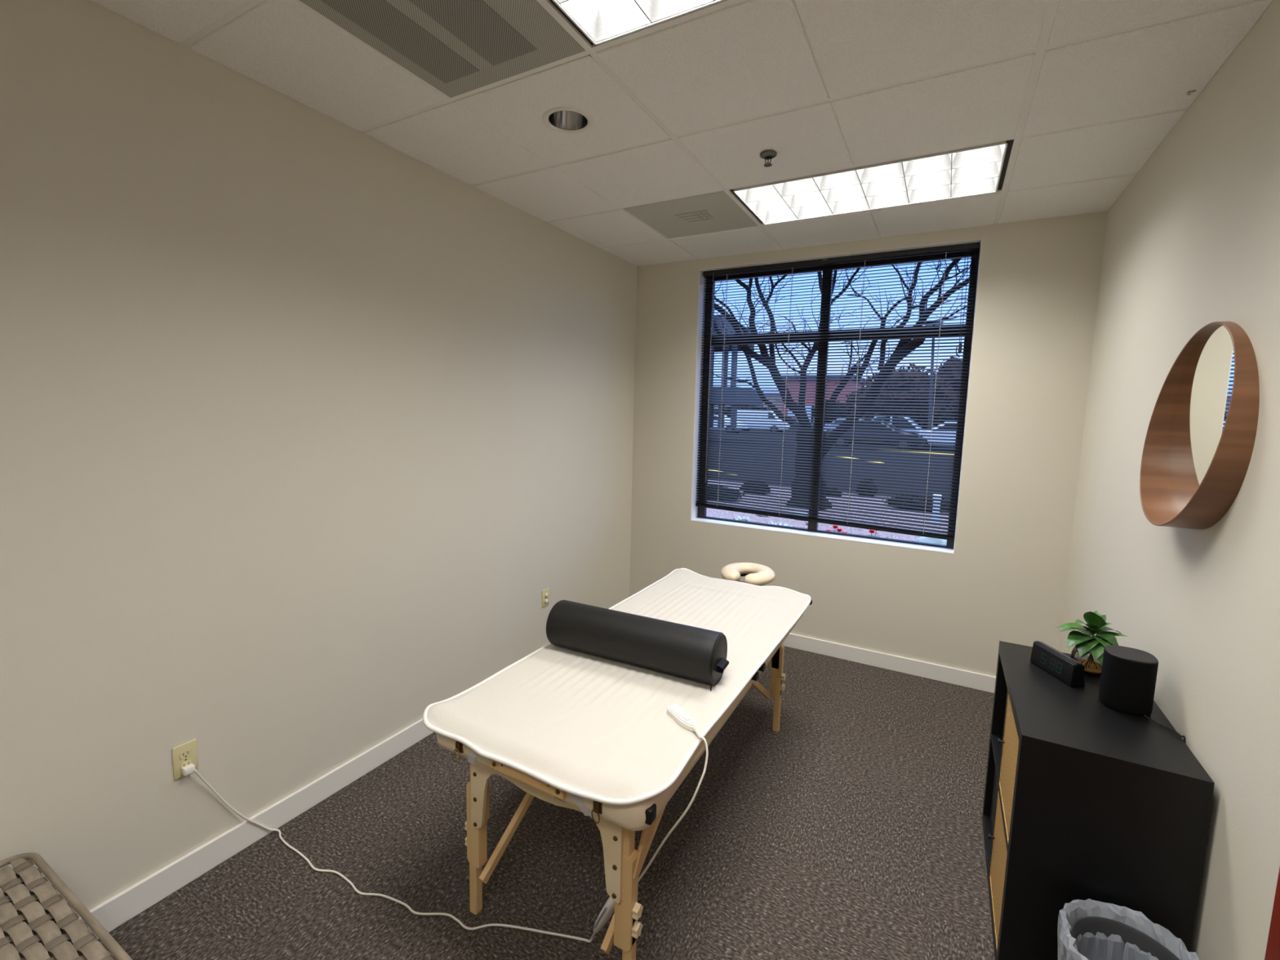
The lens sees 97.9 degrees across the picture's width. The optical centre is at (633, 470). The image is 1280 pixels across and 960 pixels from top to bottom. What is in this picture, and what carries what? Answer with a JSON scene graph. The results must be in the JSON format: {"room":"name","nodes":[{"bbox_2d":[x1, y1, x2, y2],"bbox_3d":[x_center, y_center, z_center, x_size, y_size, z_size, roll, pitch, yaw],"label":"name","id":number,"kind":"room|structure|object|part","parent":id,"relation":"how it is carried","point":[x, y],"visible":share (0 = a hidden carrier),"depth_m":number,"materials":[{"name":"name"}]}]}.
{"room":"massage room","nodes":[
{"label":"massage room","id":0,"kind":"room"},
{"bbox_2d":[0,0,636,915],"bbox_3d":[-1.410,-0.148,2.067,0.120,3.107,5.900,5,7,29],"label":"wall","id":1,"kind":"structure","parent":0,"point":[307,424],"depth_m":1.99,"materials":[{"name":"beige paint"}]},
{"bbox_2d":[172,738,198,780],"bbox_3d":[-1.524,0.984,1.899,0.008,0.114,0.070,5,7,29],"label":"wall outlet","id":2,"kind":"object","parent":1,"relation":"attached to","point":[184,754],"visible":1,"depth_m":1.89,"materials":[{"name":"beige plastic"}]},
{"bbox_2d":[179,749,191,759],"bbox_3d":[-1.522,0.965,1.895,0.003,0.025,0.034,5,7,29],"label":"socket","id":3,"kind":"object","parent":2,"relation":"attached to","point":[184,753],"depth_m":1.90,"materials":[{"name":"beige plastic"}]},
{"bbox_2d":[180,760,192,769],"bbox_3d":[-1.523,1.003,1.900,0.003,0.025,0.034,5,7,29],"label":"socket","id":4,"kind":"object","parent":2,"relation":"attached to","point":[183,762],"depth_m":1.90,"materials":[{"name":"beige plastic"}]},
{"bbox_2d":[78,718,433,940],"bbox_3d":[-1.396,1.351,2.181,0.014,0.102,5.620,5,7,29],"label":"baseboard","id":5,"kind":"structure","parent":1,"relation":"attached to","point":[113,913],"depth_m":2.07,"materials":[{"name":"white paint"}]},
{"bbox_2d":[542,587,549,608],"bbox_3d":[-0.561,0.824,3.607,0.018,0.114,0.070,5,7,29],"label":"wall outlet","id":6,"kind":"object","parent":1,"relation":"attached to","point":[545,593],"visible":1,"depth_m":3.60,"materials":[{"name":"beige plastic"}]},
{"bbox_2d":[96,646,995,959],"bbox_3d":[-0.152,1.554,1.526,3.088,0.100,5.900,5,7,29],"label":"floor","id":7,"kind":"structure","parent":0,"point":[852,829],"depth_m":2.08,"materials":[{"name":"carpet"}]},
{"bbox_2d":[0,852,132,959],"bbox_3d":[-1.404,1.313,1.087,0.972,0.417,0.602,5,7,29],"label":"bench","id":8,"kind":"object","parent":7,"relation":"on","point":[36,923],"visible":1,"depth_m":1.34,"materials":[{"name":"brown wicker"}]},
{"bbox_2d":[182,735,708,942],"bbox_3d":[-0.644,1.096,1.855,1.758,0.715,0.265,3,6,11],"label":"power cord","id":9,"kind":"object","parent":7,"relation":"on","point":[608,908],"visible":0.96,"depth_m":1.78,"materials":[{"name":"beige plastic"}]},
{"bbox_2d":[435,600,812,959],"bbox_3d":[0.141,1.065,2.398,0.815,0.695,1.900,5,7,29],"label":"massage table","id":10,"kind":"object","parent":7,"relation":"on","point":[617,825],"visible":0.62,"depth_m":1.58,"materials":[{"name":"beige wood"}]},
{"bbox_3d":[-0.491,0.991,1.784,0.053,0.266,0.034,5,7,29],"label":"leg","id":11,"kind":"part","parent":10,"relation":"part of","materials":[{"name":"brown wood"}]},
{"bbox_3d":[-0.295,0.846,1.548,0.263,0.040,0.020,5,7,29],"label":"rail","id":12,"kind":"part","parent":10,"relation":"part of","materials":[{"name":"brown wood"}]},
{"bbox_2d":[422,568,811,815],"bbox_3d":[0.150,0.751,2.372,0.834,0.126,1.960,5,7,29],"label":"cover","id":13,"kind":"object","parent":10,"relation":"on","point":[587,726],"visible":0.9,"depth_m":1.82,"materials":[{"name":"beige fabric"}]},
{"bbox_2d":[546,600,728,691],"bbox_3d":[0.011,0.645,2.124,0.714,0.184,0.183,4,7,27],"label":"bolster","id":14,"kind":"object","parent":13,"relation":"on","point":[679,650],"visible":1,"depth_m":2.04,"materials":[{"name":"black leather"}]},
{"bbox_3d":[0.317,0.690,1.972,0.027,0.026,0.068,4,7,27],"label":"handle","id":15,"kind":"part","parent":14,"relation":"part of","materials":[{"name":"black plastic"}]},
{"bbox_2d":[666,704,701,739],"bbox_3d":[0.163,0.769,1.712,0.043,0.026,0.174,-2,7,-28],"label":"controller","id":16,"kind":"object","parent":13,"relation":"on","point":[677,713],"visible":1,"depth_m":1.71,"materials":[{"name":"white plastic"}]},
{"bbox_3d":[0.144,0.754,1.746,0.028,0.003,0.049,-2,7,-28],"label":"label panel","id":17,"kind":"part","parent":16,"relation":"part of","materials":[{"name":"white plastic"}]},
{"bbox_3d":[-0.026,1.030,1.526,0.053,0.266,0.034,5,7,29],"label":"leg","id":18,"kind":"part","parent":10,"relation":"part of","materials":[{"name":"brown wood"}]},
{"bbox_3d":[0.011,1.260,1.533,0.018,0.037,0.036,5,7,29],"label":"knob","id":19,"kind":"part","parent":10,"relation":"part of","materials":[{"name":"brown wood"}]},
{"bbox_3d":[0.012,1.205,1.527,0.018,0.037,0.036,5,7,29],"label":"knob","id":20,"kind":"part","parent":10,"relation":"part of","materials":[{"name":"brown wood"}]},
{"bbox_2d":[720,562,775,586],"bbox_3d":[0.682,0.635,3.332,0.318,0.101,0.371,5,7,29],"label":"cradle","id":21,"kind":"object","parent":10,"relation":"attached to","point":[755,574],"visible":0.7,"depth_m":3.27,"materials":[{"name":"beige fabric"}]},
{"bbox_3d":[0.745,0.897,2.901,0.053,0.266,0.034,5,7,29],"label":"leg","id":22,"kind":"part","parent":10,"relation":"part of","materials":[{"name":"brown wood"}]},
{"bbox_3d":[0.779,1.127,2.903,0.018,0.037,0.036,5,7,29],"label":"knob","id":23,"kind":"part","parent":10,"relation":"part of","materials":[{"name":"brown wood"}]},
{"bbox_3d":[0.780,1.073,2.897,0.018,0.037,0.036,5,7,29],"label":"knob","id":24,"kind":"part","parent":10,"relation":"part of","materials":[{"name":"brown wood"}]},
{"bbox_2d":[982,640,1214,959],"bbox_3d":[1.449,1.116,1.868,0.416,0.770,0.766,5,7,29],"label":"cube shelf","id":25,"kind":"object","parent":7,"relation":"on","point":[1101,811],"visible":0.97,"depth_m":1.56,"materials":[{"name":"black laminate"}]},
{"bbox_3d":[1.252,1.281,1.949,0.019,0.018,0.018,5,7,29],"label":"knob","id":26,"kind":"part","parent":25,"relation":"part of","materials":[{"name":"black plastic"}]},
{"bbox_2d":[990,768,997,835],"bbox_3d":[1.518,1.314,2.053,0.310,0.262,0.295,5,7,29],"label":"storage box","id":27,"kind":"object","parent":25,"relation":"on","point":[995,781],"visible":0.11,"depth_m":2.19,"materials":[{"name":"black"}]},
{"bbox_3d":[1.635,1.086,2.180,0.398,0.694,0.038,5,7,29],"label":"panel","id":28,"kind":"part","parent":25,"relation":"part of","materials":[{"name":"black laminate"}]},
{"bbox_3d":[1.200,1.294,1.822,0.013,0.335,0.333,5,7,29],"label":"door frame","id":29,"kind":"part","parent":25,"relation":"part of","materials":[{"name":"wood"}]},
{"bbox_3d":[1.200,1.294,1.822,0.009,0.327,0.325,5,7,29],"label":"door","id":30,"kind":"part","parent":25,"relation":"part of","materials":[{"name":"wood"}]},
{"bbox_3d":[1.457,1.117,1.864,0.398,0.016,0.690,5,7,29],"label":"shelf","id":31,"kind":"part","parent":25,"relation":"part of","materials":[{"name":"black laminate"}]},
{"bbox_3d":[1.260,0.928,1.910,0.019,0.018,0.018,5,7,29],"label":"knob","id":32,"kind":"part","parent":25,"relation":"part of","materials":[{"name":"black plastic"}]},
{"bbox_3d":[1.208,0.941,1.783,0.013,0.335,0.333,5,7,29],"label":"door frame","id":33,"kind":"part","parent":25,"relation":"part of","materials":[{"name":"wood"}]},
{"bbox_3d":[1.208,0.941,1.783,0.009,0.327,0.325,5,7,29],"label":"door","id":34,"kind":"part","parent":25,"relation":"part of","materials":[{"name":"wood"}]},
{"bbox_2d":[1030,640,1084,687],"bbox_3d":[1.494,0.677,1.964,0.049,0.083,0.192,1,6,-1],"label":"digital clock","id":35,"kind":"object","parent":25,"relation":"on","point":[1060,665],"visible":1,"depth_m":1.94,"materials":[{"name":"black plastic"}]},
{"bbox_3d":[1.497,0.639,1.960,0.020,0.006,0.180,1,6,-1],"label":"panel","id":36,"kind":"part","parent":35,"relation":"part of","materials":[{"name":"grey plastic"}]},
{"bbox_2d":[1056,610,1128,675],"bbox_3d":[1.623,0.604,1.971,0.213,0.232,0.164,5,7,29],"label":"plant","id":37,"kind":"object","parent":25,"relation":"on","point":[1085,644],"visible":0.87,"depth_m":1.96,"materials":[{"name":"green plant"}]},
{"bbox_3d":[1.280,1.147,1.548,0.398,0.694,0.038,5,7,29],"label":"panel","id":38,"kind":"part","parent":25,"relation":"part of","materials":[{"name":"black laminate"}]},
{"bbox_2d":[1098,644,1186,743],"bbox_3d":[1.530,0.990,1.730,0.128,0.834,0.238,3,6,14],"label":"smart speaker","id":39,"kind":"object","parent":25,"relation":"on","point":[1128,677],"visible":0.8,"depth_m":1.71},
{"bbox_3d":[1.553,0.573,1.740,0.122,0.004,0.118,5,7,29],"label":"plate","id":40,"kind":"part","parent":39,"relation":"part of","materials":[{"name":"black plastic"}]},
{"bbox_2d":[1070,915,1180,959],"bbox_3d":[1.224,1.356,1.381,0.301,0.387,0.309,5,7,29],"label":"waste bin","id":41,"kind":"object","parent":7,"relation":"on","point":[1092,938],"visible":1,"depth_m":1.47,"materials":[{"name":"grey plastic"}]},
{"bbox_2d":[90,0,1273,266],"bbox_3d":[-0.092,-1.408,1.182,3.048,0.330,5.820,5,7,29],"label":"ceiling","id":42,"kind":"structure","parent":0,"point":[1085,92],"depth_m":1.97,"materials":[{"name":"tile"}]},
{"bbox_2d":[299,0,585,97],"bbox_3d":[-0.696,-1.279,1.356,0.586,0.008,1.196,5,7,29],"label":"ceiling vent","id":43,"kind":"object","parent":42,"relation":"in","point":[457,47],"visible":1,"depth_m":1.67,"materials":[{"name":"metal"}]},
{"bbox_2d":[542,106,593,133],"bbox_3d":[-0.249,-1.416,2.144,0.196,0.141,0.196,5,7,29],"label":"recessed light","id":44,"kind":"object","parent":42,"relation":"in","point":[570,120],"visible":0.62,"depth_m":2.20,"materials":[{"name":"white metal"}]},
{"bbox_2d":[549,0,724,45],"bbox_3d":[0.253,-1.297,1.173,1.196,0.131,0.603,5,7,29],"label":"ceiling light","id":45,"kind":"object","parent":42,"relation":"attached to","point":[599,21],"visible":1,"depth_m":1.62,"materials":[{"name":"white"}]},
{"bbox_3d":[0.254,-1.348,1.167,1.156,0.001,0.564,5,7,29],"label":"lamp panel","id":46,"kind":"part","parent":45,"relation":"part of","materials":[{"name":"white plastic"}]},
{"bbox_2d":[623,191,757,238],"bbox_3d":[0.345,-1.458,3.212,0.586,0.006,0.586,5,7,29],"label":"ceiling vent","id":47,"kind":"object","parent":42,"relation":"in","point":[717,211],"visible":1,"depth_m":3.17,"materials":[{"name":"metal"}]},
{"bbox_2d":[760,150,777,167],"bbox_3d":[0.579,-1.333,2.389,0.072,0.051,0.072,5,7,29],"label":"sprinkler","id":48,"kind":"object","parent":42,"relation":"attached to","point":[767,155],"visible":1,"depth_m":2.38,"materials":[{"name":"silver metal"}]},
{"bbox_3d":[0.578,-1.311,2.392,0.034,0.006,0.034,5,7,29],"label":"deflector plate","id":49,"kind":"part","parent":48,"relation":"part of","materials":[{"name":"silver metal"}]},
{"bbox_2d":[729,139,1013,224],"bbox_3d":[1.145,-1.452,2.763,1.196,0.131,0.603,5,7,29],"label":"ceiling light","id":50,"kind":"object","parent":42,"relation":"attached to","point":[980,169],"visible":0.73,"depth_m":2.77,"materials":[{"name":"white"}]},
{"bbox_2d":[1186,89,1196,94],"bbox_3d":[1.871,-1.265,1.868,0.022,0.012,0.013,5,7,29],"label":"ceiling hook","id":51,"kind":"object","parent":42,"relation":"attached to","point":[1193,91],"visible":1,"depth_m":1.87,"materials":[{"name":"metal"}]},
{"bbox_2d":[629,210,1107,676],"bbox_3d":[1.284,-0.281,3.845,2.848,3.107,0.160,5,7,29],"label":"wall","id":52,"kind":"structure","parent":0,"point":[1005,578],"depth_m":3.38,"materials":[{"name":"beige paint"}]},
{"bbox_2d":[690,239,982,554],"bbox_3d":[1.274,-0.486,3.836,1.763,1.870,0.171,5,7,29],"label":"window","id":53,"kind":"structure","parent":52,"relation":"in","point":[697,513],"depth_m":3.84,"materials":[{"name":"black metal"}]},
{"bbox_3d":[1.243,0.443,3.920,1.763,0.004,0.131,5,7,29],"label":"sill","id":54,"kind":"part","parent":53,"relation":"part of","materials":[{"name":"white paint"}]},
{"bbox_2d":[695,242,979,540],"bbox_3d":[1.262,-0.518,3.807,1.745,1.796,0.059,5,7,29],"label":"blind","id":55,"kind":"object","parent":53,"relation":"attached to","point":[964,247],"visible":1,"depth_m":3.77,"materials":[{"name":"black plastic"}]},
{"bbox_3d":[0.665,-0.578,4.149,0.004,1.719,0.028,5,7,29],"label":"ladder cord","id":56,"kind":"part","parent":55,"relation":"part of","materials":[{"name":"white fabric"}]},
{"bbox_3d":[1.075,-0.539,3.923,0.004,1.728,0.028,5,7,29],"label":"ladder cord","id":57,"kind":"part","parent":55,"relation":"part of","materials":[{"name":"white fabric"}]},
{"bbox_3d":[1.248,0.341,3.912,1.741,0.066,0.025,5,7,29],"label":"rail","id":58,"kind":"part","parent":55,"relation":"part of","materials":[{"name":"black metal"}]},
{"bbox_3d":[1.480,-0.501,3.700,0.004,1.737,0.028,5,7,29],"label":"ladder cord","id":59,"kind":"part","parent":55,"relation":"part of","materials":[{"name":"white fabric"}]},
{"bbox_3d":[1.881,-0.463,3.479,0.004,1.746,0.028,5,7,29],"label":"ladder cord","id":60,"kind":"part","parent":55,"relation":"part of","materials":[{"name":"white fabric"}]},
{"bbox_3d":[1.974,-1.005,3.337,0.031,0.622,0.018,5,7,29],"label":"lift cord","id":61,"kind":"part","parent":55,"relation":"part of","materials":[{"name":"white fabric"}]},
{"bbox_2d":[782,633,995,693],"bbox_3d":[1.207,1.219,3.933,2.820,0.102,0.014,5,7,29],"label":"baseboard","id":62,"kind":"structure","parent":52,"relation":"attached to","point":[958,677],"depth_m":3.65,"materials":[{"name":"white paint"}]},
{"bbox_2d":[1058,0,1279,959],"bbox_3d":[1.181,0.070,0.634,0.120,3.107,5.900,5,7,29],"label":"wall","id":63,"kind":"structure","parent":0,"point":[1192,242],"depth_m":1.61,"materials":[{"name":"beige paint"}]},
{"bbox_2d":[1139,321,1259,529],"bbox_3d":[1.639,-0.130,1.653,0.092,0.600,0.600,5,7,29],"label":"round mirror","id":64,"kind":"object","parent":63,"relation":"attached to","point":[1198,446],"visible":1,"depth_m":1.62,"materials":[{"name":"brown wood"}]},
{"bbox_2d":[1167,324,1234,513],"bbox_3d":[1.675,-0.127,1.632,0.004,0.589,0.589,5,7,29],"label":"mirror glass","id":65,"kind":"object","parent":64,"relation":"attached to","point":[1199,397],"depth_m":1.68,"materials":[{"name":"white"}]},
{"bbox_2d":[1264,866,1279,959],"bbox_3d":[1.057,0.527,0.622,0.016,2.195,1.070,5,7,29],"label":"door","id":66,"kind":"structure","parent":63,"relation":"in","point":[1273,948],"depth_m":1.12,"materials":[{"name":"brown wood"}]},
{"label":"outside","id":67,"kind":"structure","parent":0,"visible":0},
{"bbox_2d":[706,482,949,541],"bbox_3d":[2.135,0.818,8.502,18.000,0.088,8.300,5,7,29],"label":"bed","id":68,"kind":"object","parent":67,"point":[714,513],"visible":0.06,"depth_m":9.07,"materials":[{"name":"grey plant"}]},
{"bbox_2d":[706,484,744,500],"bbox_3d":[1.579,0.433,10.857,1.195,0.348,0.781,5,7,29],"label":"shrub","id":69,"kind":"object","parent":68,"relation":"on","point":[708,485],"visible":0.19,"depth_m":10.58,"materials":[{"name":"green plant"}]},
{"bbox_2d":[733,515,750,520],"bbox_3d":[1.663,0.749,8.618,0.301,0.094,0.319,5,7,29],"label":"plant","id":70,"kind":"object","parent":68,"relation":"on","point":[739,517],"visible":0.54,"depth_m":8.63,"materials":[{"name":"grey plant"}]},
{"bbox_2d":[739,479,770,494],"bbox_3d":[2.569,0.375,11.653,0.691,0.383,0.458,5,7,29],"label":"shrub","id":71,"kind":"object","parent":68,"relation":"on","point":[753,479],"visible":0.29,"depth_m":11.51,"materials":[{"name":"green plant"}]},
{"bbox_2d":[762,520,792,526],"bbox_3d":[2.086,0.808,8.098,0.486,0.109,0.499,5,7,29],"label":"plant","id":72,"kind":"object","parent":68,"relation":"on","point":[771,521],"visible":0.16,"depth_m":8.25,"materials":[{"name":"grey plant"}]},
{"bbox_2d":[783,511,806,519],"bbox_3d":[2.647,0.742,9.010,0.439,0.233,0.356,5,7,29],"label":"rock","id":73,"kind":"object","parent":68,"relation":"on","point":[789,511],"visible":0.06,"depth_m":8.91,"materials":[{"name":"white stone"}]},
{"bbox_2d":[826,488,842,496],"bbox_3d":[4.070,0.462,11.489,0.475,0.243,0.397,5,7,29],"label":"shrub","id":74,"kind":"object","parent":68,"relation":"on","point":[826,488],"visible":0.28,"depth_m":11.38,"materials":[{"name":"green plant"}]},
{"bbox_2d":[831,524,838,531],"bbox_3d":[2.865,0.848,7.917,0.102,0.147,0.099,0,6,-10],"label":"flower","id":75,"kind":"object","parent":68,"relation":"on","point":[834,526],"visible":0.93,"depth_m":7.91,"materials":[{"name":"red plant"}]},
{"bbox_2d":[712,257,971,509],"bbox_3d":[3.462,-1.836,9.790,5.337,5.671,3.157,4,7,22],"label":"bare tree","id":76,"kind":"object","parent":68,"relation":"on","point":[953,261],"visible":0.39,"depth_m":9.95,"materials":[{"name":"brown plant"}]},
{"bbox_2d":[856,479,878,496],"bbox_3d":[4.901,0.392,11.673,0.457,0.503,0.453,5,7,29],"label":"shrub","id":77,"kind":"object","parent":68,"relation":"on","point":[862,479],"visible":0.27,"depth_m":11.57,"materials":[{"name":"green plant"}]},
{"bbox_2d":[866,529,875,536],"bbox_3d":[3.275,0.885,7.664,0.102,0.147,0.099,0,6,-10],"label":"flower","id":78,"kind":"object","parent":68,"relation":"on","point":[871,531],"visible":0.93,"depth_m":7.66,"materials":[{"name":"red plant"}]},
{"bbox_2d":[881,494,950,512],"bbox_3d":[5.239,0.593,10.175,1.305,0.344,0.756,5,7,29],"label":"shrub","id":79,"kind":"object","parent":68,"relation":"on","point":[896,495],"visible":0.2,"depth_m":10.01,"materials":[{"name":"green plant"}]},
{"bbox_2d":[913,536,946,545],"bbox_3d":[3.923,0.965,7.307,0.455,0.248,0.339,5,7,29],"label":"rock","id":80,"kind":"object","parent":68,"relation":"on","point":[922,539],"visible":0.29,"depth_m":7.22,"materials":[{"name":"white stone"}]},
{"bbox_2d":[931,493,942,523],"bbox_3d":[4.766,0.616,8.766,0.120,0.470,0.120,5,7,29],"label":"bollard","id":81,"kind":"object","parent":68,"relation":"on","point":[934,494],"visible":0.41,"depth_m":8.72,"materials":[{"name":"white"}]},
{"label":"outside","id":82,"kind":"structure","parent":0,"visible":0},
{"bbox_2d":[707,428,955,500],"bbox_3d":[18.221,-5.305,67.754,150.000,0.001,111.400,5,7,29],"label":"parking lot","id":83,"kind":"structure","parent":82,"point":[709,428],"depth_m":19.62,"materials":[{"name":"grey asphalt"}]},
{"bbox_2d":[713,415,747,432],"bbox_3d":[6.769,-3.811,45.211,4.700,1.470,1.920,5,7,29],"label":"car","id":84,"kind":"object","parent":83,"relation":"on","point":[713,415],"visible":0.13,"depth_m":44.09,"materials":[{"name":"white paint"}]},
{"bbox_2d":[709,315,763,427],"bbox_3d":[4.986,-5.436,32.245,4.118,5.867,6.000,5,7,29],"label":"office wing","id":85,"kind":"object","parent":83,"relation":"on","point":[717,322],"visible":0.2,"depth_m":29.31},
{"bbox_2d":[715,405,771,418],"bbox_3d":[12.481,-6.042,61.312,7.024,2.707,5.500,5,7,29],"label":"tree","id":86,"kind":"object","parent":83,"relation":"on","point":[737,406],"visible":0.09,"depth_m":60.43,"materials":[{"name":"green plant"}]},
{"bbox_2d":[713,389,782,413],"bbox_3d":[16.853,-9.254,81.602,13.507,4.756,12.600,5,7,29],"label":"building","id":87,"kind":"structure","parent":83,"relation":"on","point":[761,389],"depth_m":73.72,"materials":[{"name":"beige"}]},
{"bbox_2d":[737,410,790,431],"bbox_3d":[10.862,-4.202,47.480,4.600,1.940,1.920,5,7,29],"label":"van","id":88,"kind":"object","parent":83,"relation":"on","point":[737,411],"visible":0.26,"depth_m":46.60,"materials":[{"name":"white paint"}]},
{"bbox_2d":[787,417,813,429],"bbox_3d":[14.918,-4.503,53.230,4.400,1.470,1.920,5,7,29],"label":"car","id":89,"kind":"object","parent":83,"relation":"on","point":[788,417],"visible":0.05,"depth_m":52.16,"materials":[{"name":"black paint"}]},
{"bbox_2d":[781,374,866,424],"bbox_3d":[23.616,-8.318,68.693,8.005,6.034,12.600,5,7,29],"label":"building","id":90,"kind":"structure","parent":83,"relation":"on","point":[806,375],"depth_m":63.66,"materials":[{"name":"red brick"}]},
{"bbox_2d":[707,480,949,500],"bbox_3d":[-0.189,0.110,14.553,50.000,0.120,0.170,5,7,29],"label":"kerb","id":91,"kind":"object","parent":83,"relation":"on","point":[708,480],"depth_m":12.49,"materials":[{"name":"beige concrete"}]},
{"bbox_2d":[810,400,847,424],"bbox_3d":[21.179,-6.035,59.881,4.153,3.410,3.420,5,7,29],"label":"tree","id":92,"kind":"object","parent":83,"relation":"on","point":[825,401],"visible":0.17,"depth_m":58.80,"materials":[{"name":"green plant"}]},
{"bbox_2d":[823,418,862,431],"bbox_3d":[14.867,-2.753,37.319,4.400,1.470,1.920,5,7,29],"label":"car","id":93,"kind":"object","parent":83,"relation":"on","point":[837,419],"visible":0.05,"depth_m":37.09,"materials":[{"name":"silver metal"}]},
{"bbox_2d":[842,386,874,417],"bbox_3d":[21.632,-5.677,51.624,4.600,4.527,3.593,5,7,29],"label":"tree","id":94,"kind":"object","parent":83,"relation":"on","point":[864,387],"visible":0.06,"depth_m":51.49,"materials":[{"name":"green plant"}]},
{"bbox_2d":[837,456,883,462],"bbox_3d":[8.496,-0.475,21.657,0.200,0.028,3.712,0,6,-11],"label":"parking line","id":95,"kind":"object","parent":83,"relation":"on","point":[837,456],"visible":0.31,"depth_m":21.47,"materials":[{"name":"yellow paint"}]},
{"bbox_2d":[824,419,924,449],"bbox_3d":[12.316,-1.841,28.482,4.600,1.470,1.920,5,7,29],"label":"car","id":96,"kind":"object","parent":83,"relation":"on","point":[860,420],"visible":0.36,"depth_m":27.62,"materials":[{"name":"black paint"}]},
{"bbox_2d":[862,416,931,447],"bbox_3d":[15.219,-2.284,31.988,5.000,1.720,1.920,5,7,29],"label":"car","id":97,"kind":"object","parent":83,"relation":"on","point":[874,416],"visible":0.06,"depth_m":31.12,"materials":[{"name":"silver metal"}]},
{"bbox_2d":[855,361,958,428],"bbox_3d":[19.084,-4.868,39.358,6.779,5.482,5.421,5,7,29],"label":"tree","id":98,"kind":"object","parent":83,"relation":"on","point":[908,362],"visible":0.34,"depth_m":37.76,"materials":[{"name":"green plant"}]},
{"bbox_2d":[882,449,954,454],"bbox_3d":[12.501,-0.994,27.216,0.300,0.028,6.071,-4,9,-42],"label":"parking line","id":99,"kind":"object","parent":83,"relation":"on","point":[882,450],"visible":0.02,"depth_m":25.88,"materials":[{"name":"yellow paint"}]},
{"bbox_2d":[924,321,943,428],"bbox_3d":[18.576,-5.472,34.974,1.000,7.518,0.400,5,7,29],"label":"light pole","id":100,"kind":"object","parent":83,"relation":"on","point":[932,361],"visible":0.47,"depth_m":34.81,"materials":[{"name":"grey metal"}]},
{"bbox_2d":[913,422,956,449],"bbox_3d":[16.320,-1.754,28.545,4.400,1.470,1.920,5,7,29],"label":"car","id":101,"kind":"object","parent":83,"relation":"on","point":[944,422],"visible":0.09,"depth_m":28.02,"materials":[{"name":"white paint"}]},
{"bbox_2d":[921,412,954,428],"bbox_3d":[24.971,-4.237,47.579,4.274,2.704,3.471,5,7,29],"label":"tree","id":102,"kind":"object","parent":83,"relation":"on","point":[947,412],"visible":0.04,"depth_m":46.34,"materials":[{"name":"green plant"}]},
{"bbox_2d":[933,353,962,391],"bbox_3d":[32.698,-7.759,56.700,4.116,8.068,3.269,5,7,29],"label":"tree","id":103,"kind":"object","parent":83,"relation":"on","point":[957,353],"visible":0.19,"depth_m":55.77,"materials":[{"name":"green plant"}]},
{"bbox_2d":[944,389,959,422],"bbox_3d":[28.906,-5.386,51.076,5.352,4.405,4.298,5,7,29],"label":"tree","id":104,"kind":"object","parent":83,"relation":"on","point":[948,389],"visible":0.02,"depth_m":49.55,"materials":[{"name":"green plant"}]}
]}

